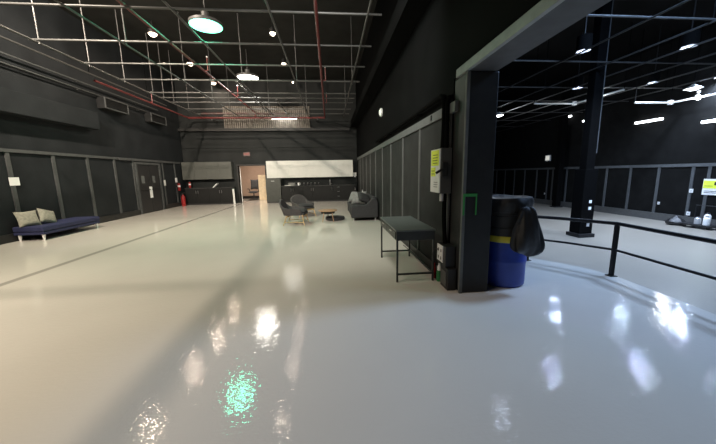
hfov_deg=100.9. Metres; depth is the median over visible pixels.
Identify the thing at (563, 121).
steel column
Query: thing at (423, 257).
baseboard
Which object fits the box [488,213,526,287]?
barrel
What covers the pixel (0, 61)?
conduit
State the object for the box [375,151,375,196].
trim
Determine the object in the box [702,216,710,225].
canister
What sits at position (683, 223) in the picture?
trolley
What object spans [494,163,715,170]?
trim
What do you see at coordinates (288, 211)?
lounge chair
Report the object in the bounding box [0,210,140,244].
baseboard
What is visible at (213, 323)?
floor
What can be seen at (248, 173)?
wall
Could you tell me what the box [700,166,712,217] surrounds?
trim
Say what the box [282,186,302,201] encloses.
base cabinet
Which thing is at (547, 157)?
light
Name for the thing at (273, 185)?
cabinet
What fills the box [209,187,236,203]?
base cabinet
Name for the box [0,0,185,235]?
wall
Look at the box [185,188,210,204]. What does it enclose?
base cabinet
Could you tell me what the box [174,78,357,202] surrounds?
wall
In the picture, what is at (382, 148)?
trim
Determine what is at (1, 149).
trim
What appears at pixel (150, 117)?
air vent
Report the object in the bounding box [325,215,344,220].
pouf
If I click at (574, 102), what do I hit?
track
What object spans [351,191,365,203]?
throw cushion
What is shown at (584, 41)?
light
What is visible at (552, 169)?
trim
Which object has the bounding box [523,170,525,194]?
trim
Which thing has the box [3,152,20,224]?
trim
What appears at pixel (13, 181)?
notice
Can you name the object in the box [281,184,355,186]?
countertop
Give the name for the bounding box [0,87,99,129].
duct
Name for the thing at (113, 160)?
trim
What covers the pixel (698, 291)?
floor
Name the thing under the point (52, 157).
trim
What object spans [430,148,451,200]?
electrical box
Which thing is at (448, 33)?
wall
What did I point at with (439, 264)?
bottle
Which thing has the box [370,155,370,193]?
trim
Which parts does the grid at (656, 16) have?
hanger rod, hanger rod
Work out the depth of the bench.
7.68 m
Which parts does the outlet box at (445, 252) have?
receptacle plate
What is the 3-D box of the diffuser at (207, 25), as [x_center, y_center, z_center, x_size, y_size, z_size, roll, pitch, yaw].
[-3.794,-4.868,7.394,0.757,0.049,0.757,-2,9,-5]
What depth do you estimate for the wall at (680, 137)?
13.40 m
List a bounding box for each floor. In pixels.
[0,198,715,443]
[529,203,715,313]
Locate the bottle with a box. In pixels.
[436,263,440,281]
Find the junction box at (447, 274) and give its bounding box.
[440,264,456,290]
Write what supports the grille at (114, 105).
attached to the air vent at (105, 103)
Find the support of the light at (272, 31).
hanging from the ceiling
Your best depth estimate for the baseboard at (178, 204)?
14.65 m
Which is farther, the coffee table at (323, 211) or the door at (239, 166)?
the door at (239, 166)
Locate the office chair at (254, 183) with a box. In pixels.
[248,180,259,200]
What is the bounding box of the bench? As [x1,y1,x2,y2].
[12,216,99,240]
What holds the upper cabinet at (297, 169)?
attached to the wall at (289, 141)
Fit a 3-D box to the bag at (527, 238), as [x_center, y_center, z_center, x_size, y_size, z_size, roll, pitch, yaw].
[2.050,0.119,3.576,0.381,0.618,0.209,-4,10,-19]
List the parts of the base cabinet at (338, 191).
drawer, drawer, drawer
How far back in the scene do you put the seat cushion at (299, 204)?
10.48 m
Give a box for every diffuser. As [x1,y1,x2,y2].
[189,18,222,32]
[237,75,258,79]
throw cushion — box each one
[12,210,41,227]
[36,208,56,222]
[348,192,352,201]
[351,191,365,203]
[357,192,369,202]
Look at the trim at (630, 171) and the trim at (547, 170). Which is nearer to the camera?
the trim at (630, 171)
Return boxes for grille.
[106,99,127,112]
[152,114,165,123]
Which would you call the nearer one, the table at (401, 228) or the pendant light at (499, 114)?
the table at (401, 228)
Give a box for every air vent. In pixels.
[96,96,128,114]
[144,112,166,125]
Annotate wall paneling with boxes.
[358,119,451,264]
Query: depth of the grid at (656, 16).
8.95 m
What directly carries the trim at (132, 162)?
attached to the wall at (123, 136)
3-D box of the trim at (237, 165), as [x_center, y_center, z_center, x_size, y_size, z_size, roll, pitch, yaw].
[-5.843,-2.147,16.478,1.610,2.110,0.230,-2,9,-5]
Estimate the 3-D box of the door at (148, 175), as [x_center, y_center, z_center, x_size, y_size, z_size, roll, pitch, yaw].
[-9.013,-1.497,12.851,0.105,2.120,1.770,-2,9,-5]
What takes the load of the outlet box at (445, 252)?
attached to the wall at (448, 33)
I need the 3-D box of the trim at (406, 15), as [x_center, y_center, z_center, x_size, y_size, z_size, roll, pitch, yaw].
[0.735,-3.670,5.966,0.340,0.320,20.760,-2,9,-5]
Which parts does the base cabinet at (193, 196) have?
door, door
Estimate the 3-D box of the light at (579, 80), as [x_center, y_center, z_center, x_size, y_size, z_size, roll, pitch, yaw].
[8.339,-6.061,11.108,0.340,1.950,0.340,-2,9,-5]
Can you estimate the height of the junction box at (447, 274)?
0.285 m
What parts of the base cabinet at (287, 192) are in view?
door, door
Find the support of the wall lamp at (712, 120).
attached to the wall at (680, 137)
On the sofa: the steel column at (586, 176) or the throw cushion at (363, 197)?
the throw cushion at (363, 197)
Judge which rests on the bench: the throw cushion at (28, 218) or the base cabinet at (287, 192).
the throw cushion at (28, 218)
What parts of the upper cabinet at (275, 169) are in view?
door, door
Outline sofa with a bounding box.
[347,193,377,220]
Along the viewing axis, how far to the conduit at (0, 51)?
8.86 m
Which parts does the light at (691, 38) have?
stem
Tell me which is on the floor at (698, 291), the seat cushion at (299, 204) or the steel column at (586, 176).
the steel column at (586, 176)
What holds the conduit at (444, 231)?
attached to the wall at (448, 33)
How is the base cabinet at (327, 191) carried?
on the floor at (213, 323)
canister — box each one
[693,216,700,223]
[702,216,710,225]
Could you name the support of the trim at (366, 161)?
attached to the wall at (448, 33)
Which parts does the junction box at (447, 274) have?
lid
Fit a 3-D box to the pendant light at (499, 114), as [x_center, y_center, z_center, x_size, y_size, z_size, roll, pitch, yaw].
[7.285,-6.558,15.150,0.440,2.240,0.440,-2,9,-5]
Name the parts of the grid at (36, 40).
hanger rod, hanger rod, hanger rod, hanger rod, hanger rod, hanger rod, hanger rod, hanger rod, hanger rod, hanger rod, hanger rod, hanger rod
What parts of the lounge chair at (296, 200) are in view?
backrest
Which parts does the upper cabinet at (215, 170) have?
door, door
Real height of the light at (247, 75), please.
1.130 m
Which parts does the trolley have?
handle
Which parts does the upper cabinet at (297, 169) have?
door, door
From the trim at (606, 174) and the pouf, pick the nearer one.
the pouf
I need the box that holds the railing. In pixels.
[526,215,715,279]
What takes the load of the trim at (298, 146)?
attached to the wall at (289, 141)
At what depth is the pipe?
9.94 m
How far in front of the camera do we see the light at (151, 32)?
9.58 m
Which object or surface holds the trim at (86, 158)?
attached to the wall at (123, 136)
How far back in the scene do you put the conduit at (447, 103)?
3.72 m
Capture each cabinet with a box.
[181,162,206,179]
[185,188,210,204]
[206,162,233,178]
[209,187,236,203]
[265,178,281,202]
[266,161,288,177]
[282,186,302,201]
[288,160,309,177]
[302,186,321,201]
[310,160,331,176]
[322,186,332,200]
[331,160,352,176]
[333,185,343,200]
[344,185,355,200]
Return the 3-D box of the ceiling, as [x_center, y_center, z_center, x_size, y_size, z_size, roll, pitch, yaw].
[1.852,-6.986,10.847,22.300,0.200,31.200,-2,9,-5]
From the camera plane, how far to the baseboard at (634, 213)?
13.73 m
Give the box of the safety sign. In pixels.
[701,179,715,194]
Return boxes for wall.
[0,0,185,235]
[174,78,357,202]
[240,166,264,195]
[355,0,540,242]
[493,25,715,219]
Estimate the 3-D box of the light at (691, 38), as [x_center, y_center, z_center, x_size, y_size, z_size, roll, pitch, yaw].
[8.470,-5.457,7.423,0.340,1.950,0.340,-2,9,-5]
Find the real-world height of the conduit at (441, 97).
0.712 m
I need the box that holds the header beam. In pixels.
[456,0,610,79]
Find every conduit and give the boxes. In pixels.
[0,9,166,105]
[0,51,157,110]
[0,61,147,111]
[375,94,446,147]
[442,194,446,243]
[444,94,452,147]
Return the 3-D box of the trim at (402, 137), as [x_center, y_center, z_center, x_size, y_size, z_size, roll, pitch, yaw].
[0.959,-0.671,6.322,0.030,2.200,0.060,-2,9,-5]
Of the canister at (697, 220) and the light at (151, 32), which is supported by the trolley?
the canister at (697, 220)
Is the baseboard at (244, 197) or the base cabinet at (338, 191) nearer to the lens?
the base cabinet at (338, 191)
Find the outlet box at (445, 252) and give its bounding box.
[432,242,455,266]
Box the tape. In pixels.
[462,193,476,214]
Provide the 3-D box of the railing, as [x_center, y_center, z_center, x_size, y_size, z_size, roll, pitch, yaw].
[3.458,0.674,2.365,1.438,0.775,8.694,-4,10,-17]
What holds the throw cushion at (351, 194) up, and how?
on the sofa
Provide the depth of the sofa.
9.39 m
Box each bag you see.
[510,207,544,256]
[665,215,685,225]
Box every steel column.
[550,78,571,206]
[566,0,613,237]
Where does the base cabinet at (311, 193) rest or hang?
on the floor at (213, 323)
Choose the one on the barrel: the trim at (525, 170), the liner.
the liner
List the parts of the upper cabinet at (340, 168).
door, door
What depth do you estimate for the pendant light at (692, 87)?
10.59 m
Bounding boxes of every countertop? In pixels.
[184,187,234,188]
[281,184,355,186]
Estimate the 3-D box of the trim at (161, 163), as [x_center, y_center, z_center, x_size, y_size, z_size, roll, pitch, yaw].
[-9.137,-1.715,13.979,0.035,2.150,0.090,-2,9,-5]
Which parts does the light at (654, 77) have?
stem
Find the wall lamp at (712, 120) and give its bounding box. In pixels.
[701,119,715,123]
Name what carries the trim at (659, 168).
attached to the wall at (680, 137)
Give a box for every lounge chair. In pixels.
[279,199,308,225]
[290,195,315,217]
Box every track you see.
[534,22,632,105]
[634,29,715,104]
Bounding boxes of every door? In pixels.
[134,162,164,213]
[239,166,242,201]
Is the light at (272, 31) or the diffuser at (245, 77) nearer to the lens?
the light at (272, 31)
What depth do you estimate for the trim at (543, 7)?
2.46 m
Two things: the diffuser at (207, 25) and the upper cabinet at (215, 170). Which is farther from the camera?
the upper cabinet at (215, 170)
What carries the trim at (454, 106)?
attached to the wall at (448, 33)
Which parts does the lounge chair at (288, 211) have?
backrest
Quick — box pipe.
[93,0,326,121]
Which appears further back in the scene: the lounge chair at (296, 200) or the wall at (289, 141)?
the wall at (289, 141)
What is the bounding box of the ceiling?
[48,0,715,108]
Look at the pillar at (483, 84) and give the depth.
3.52 m
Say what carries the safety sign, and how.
attached to the wall at (680, 137)
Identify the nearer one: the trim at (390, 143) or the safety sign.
the trim at (390, 143)
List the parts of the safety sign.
yellow panel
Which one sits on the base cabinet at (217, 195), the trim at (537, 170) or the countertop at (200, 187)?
the countertop at (200, 187)
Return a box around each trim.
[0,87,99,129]
[0,148,117,158]
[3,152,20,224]
[50,155,65,218]
[85,157,97,215]
[112,159,122,212]
[117,157,179,163]
[131,161,139,209]
[161,163,167,204]
[173,164,178,201]
[178,128,348,131]
[182,146,349,148]
[236,164,266,202]
[350,0,430,127]
[357,100,458,159]
[366,161,366,193]
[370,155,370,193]
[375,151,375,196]
[382,148,382,216]
[390,143,390,216]
[402,137,403,215]
[417,129,420,254]
[446,114,451,241]
[456,0,564,77]
[458,70,470,293]
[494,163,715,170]
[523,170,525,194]
[534,170,537,197]
[545,170,548,199]
[550,169,553,199]
[563,169,567,201]
[602,168,607,206]
[625,168,632,208]
[652,167,660,212]
[684,167,695,215]
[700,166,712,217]
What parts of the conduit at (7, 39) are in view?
hanger rod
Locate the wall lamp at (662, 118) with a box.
[635,117,663,123]
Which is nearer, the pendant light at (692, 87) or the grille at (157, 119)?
the pendant light at (692, 87)
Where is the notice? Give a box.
[8,177,19,185]
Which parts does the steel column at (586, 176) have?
plate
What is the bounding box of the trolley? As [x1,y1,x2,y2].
[679,205,715,229]
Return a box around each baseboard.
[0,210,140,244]
[165,202,186,208]
[243,196,259,198]
[376,215,437,271]
[492,193,715,224]
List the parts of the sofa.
arm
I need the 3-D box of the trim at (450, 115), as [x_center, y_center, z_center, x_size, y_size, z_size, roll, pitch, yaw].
[1.193,-0.283,3.930,0.020,2.200,0.070,-2,9,-5]
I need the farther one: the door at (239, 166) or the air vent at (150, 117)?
the door at (239, 166)
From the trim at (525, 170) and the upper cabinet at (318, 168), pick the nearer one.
the upper cabinet at (318, 168)
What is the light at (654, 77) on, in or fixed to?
hanging from the ceiling
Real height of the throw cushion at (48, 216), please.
0.493 m
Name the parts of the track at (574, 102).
rail, rail, rod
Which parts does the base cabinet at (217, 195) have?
door, door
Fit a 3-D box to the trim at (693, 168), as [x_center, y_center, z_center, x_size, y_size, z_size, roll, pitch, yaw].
[12.878,-1.025,11.496,0.030,2.220,0.100,-2,9,-5]
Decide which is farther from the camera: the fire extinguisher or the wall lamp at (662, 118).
the fire extinguisher
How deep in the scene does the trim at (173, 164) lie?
15.03 m
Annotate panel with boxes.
[222,106,309,127]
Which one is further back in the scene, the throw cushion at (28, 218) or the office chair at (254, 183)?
the office chair at (254, 183)
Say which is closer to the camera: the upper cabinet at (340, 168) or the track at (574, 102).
the track at (574, 102)
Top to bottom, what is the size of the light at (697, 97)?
0.344 m
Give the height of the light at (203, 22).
1.350 m
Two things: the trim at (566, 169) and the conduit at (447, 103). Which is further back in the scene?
the trim at (566, 169)
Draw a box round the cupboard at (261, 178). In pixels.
[258,175,266,199]
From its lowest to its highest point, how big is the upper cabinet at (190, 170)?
0.910 m
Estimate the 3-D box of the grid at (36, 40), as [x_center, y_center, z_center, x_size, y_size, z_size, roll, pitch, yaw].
[-3.558,-5.225,7.715,7.550,2.060,15.100,-2,9,-5]
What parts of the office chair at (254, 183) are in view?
backrest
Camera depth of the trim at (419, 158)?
5.11 m
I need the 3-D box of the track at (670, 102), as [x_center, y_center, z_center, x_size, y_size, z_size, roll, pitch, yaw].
[11.902,-5.662,10.344,1.320,2.620,2.943,-9,12,-40]
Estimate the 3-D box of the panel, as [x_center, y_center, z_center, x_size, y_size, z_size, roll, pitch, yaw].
[-4.865,-5.610,15.857,4.536,1.130,0.090,-2,9,-5]
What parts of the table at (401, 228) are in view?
leg, drawer, drawer, leg, leg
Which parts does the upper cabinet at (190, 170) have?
door, door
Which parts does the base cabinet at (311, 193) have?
door, door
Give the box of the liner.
[491,194,533,213]
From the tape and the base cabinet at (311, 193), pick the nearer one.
the tape
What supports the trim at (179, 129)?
attached to the wall at (289, 141)
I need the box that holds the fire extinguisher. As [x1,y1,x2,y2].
[180,192,185,205]
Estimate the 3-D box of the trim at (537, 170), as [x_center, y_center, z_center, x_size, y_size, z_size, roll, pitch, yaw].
[12.060,-2.414,20.045,0.030,2.220,0.100,-2,9,-5]
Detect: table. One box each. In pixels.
[318,209,336,221]
[380,216,435,282]
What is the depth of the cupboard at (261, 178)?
17.82 m
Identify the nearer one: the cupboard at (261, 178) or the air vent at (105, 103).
the air vent at (105, 103)
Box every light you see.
[147,21,156,36]
[188,0,222,32]
[236,49,258,79]
[269,20,275,35]
[281,54,285,64]
[497,71,502,116]
[545,155,550,160]
[572,32,583,88]
[575,16,592,53]
[647,24,661,83]
[680,0,701,48]
[683,22,703,90]
[695,90,700,99]
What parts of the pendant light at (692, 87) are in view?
lamp shade, bulb, rod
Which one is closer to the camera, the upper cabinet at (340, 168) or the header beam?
the header beam
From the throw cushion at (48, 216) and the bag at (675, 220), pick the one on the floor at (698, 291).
the bag at (675, 220)
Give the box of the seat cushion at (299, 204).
[298,203,313,206]
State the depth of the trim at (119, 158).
12.52 m
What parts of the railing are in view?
post, rail, rail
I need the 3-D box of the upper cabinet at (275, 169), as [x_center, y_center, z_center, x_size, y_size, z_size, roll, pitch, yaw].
[-4.386,-2.874,16.207,1.170,0.910,0.365,-2,9,-5]
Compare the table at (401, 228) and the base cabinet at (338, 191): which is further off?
the base cabinet at (338, 191)
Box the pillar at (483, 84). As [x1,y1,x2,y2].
[450,71,498,292]
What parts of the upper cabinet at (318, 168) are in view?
door, door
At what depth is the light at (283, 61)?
12.39 m
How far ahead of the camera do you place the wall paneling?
5.64 m
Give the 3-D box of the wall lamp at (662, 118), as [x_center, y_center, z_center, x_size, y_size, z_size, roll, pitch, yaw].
[12.580,-4.362,12.777,0.170,0.120,1.100,-2,9,-5]
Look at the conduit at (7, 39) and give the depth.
8.88 m
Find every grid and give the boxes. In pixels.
[0,0,381,116]
[496,0,715,131]
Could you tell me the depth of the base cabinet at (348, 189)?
16.36 m
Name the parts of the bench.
frame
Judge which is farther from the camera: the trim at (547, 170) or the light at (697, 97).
the trim at (547, 170)
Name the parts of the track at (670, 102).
rod, rail, rod, rail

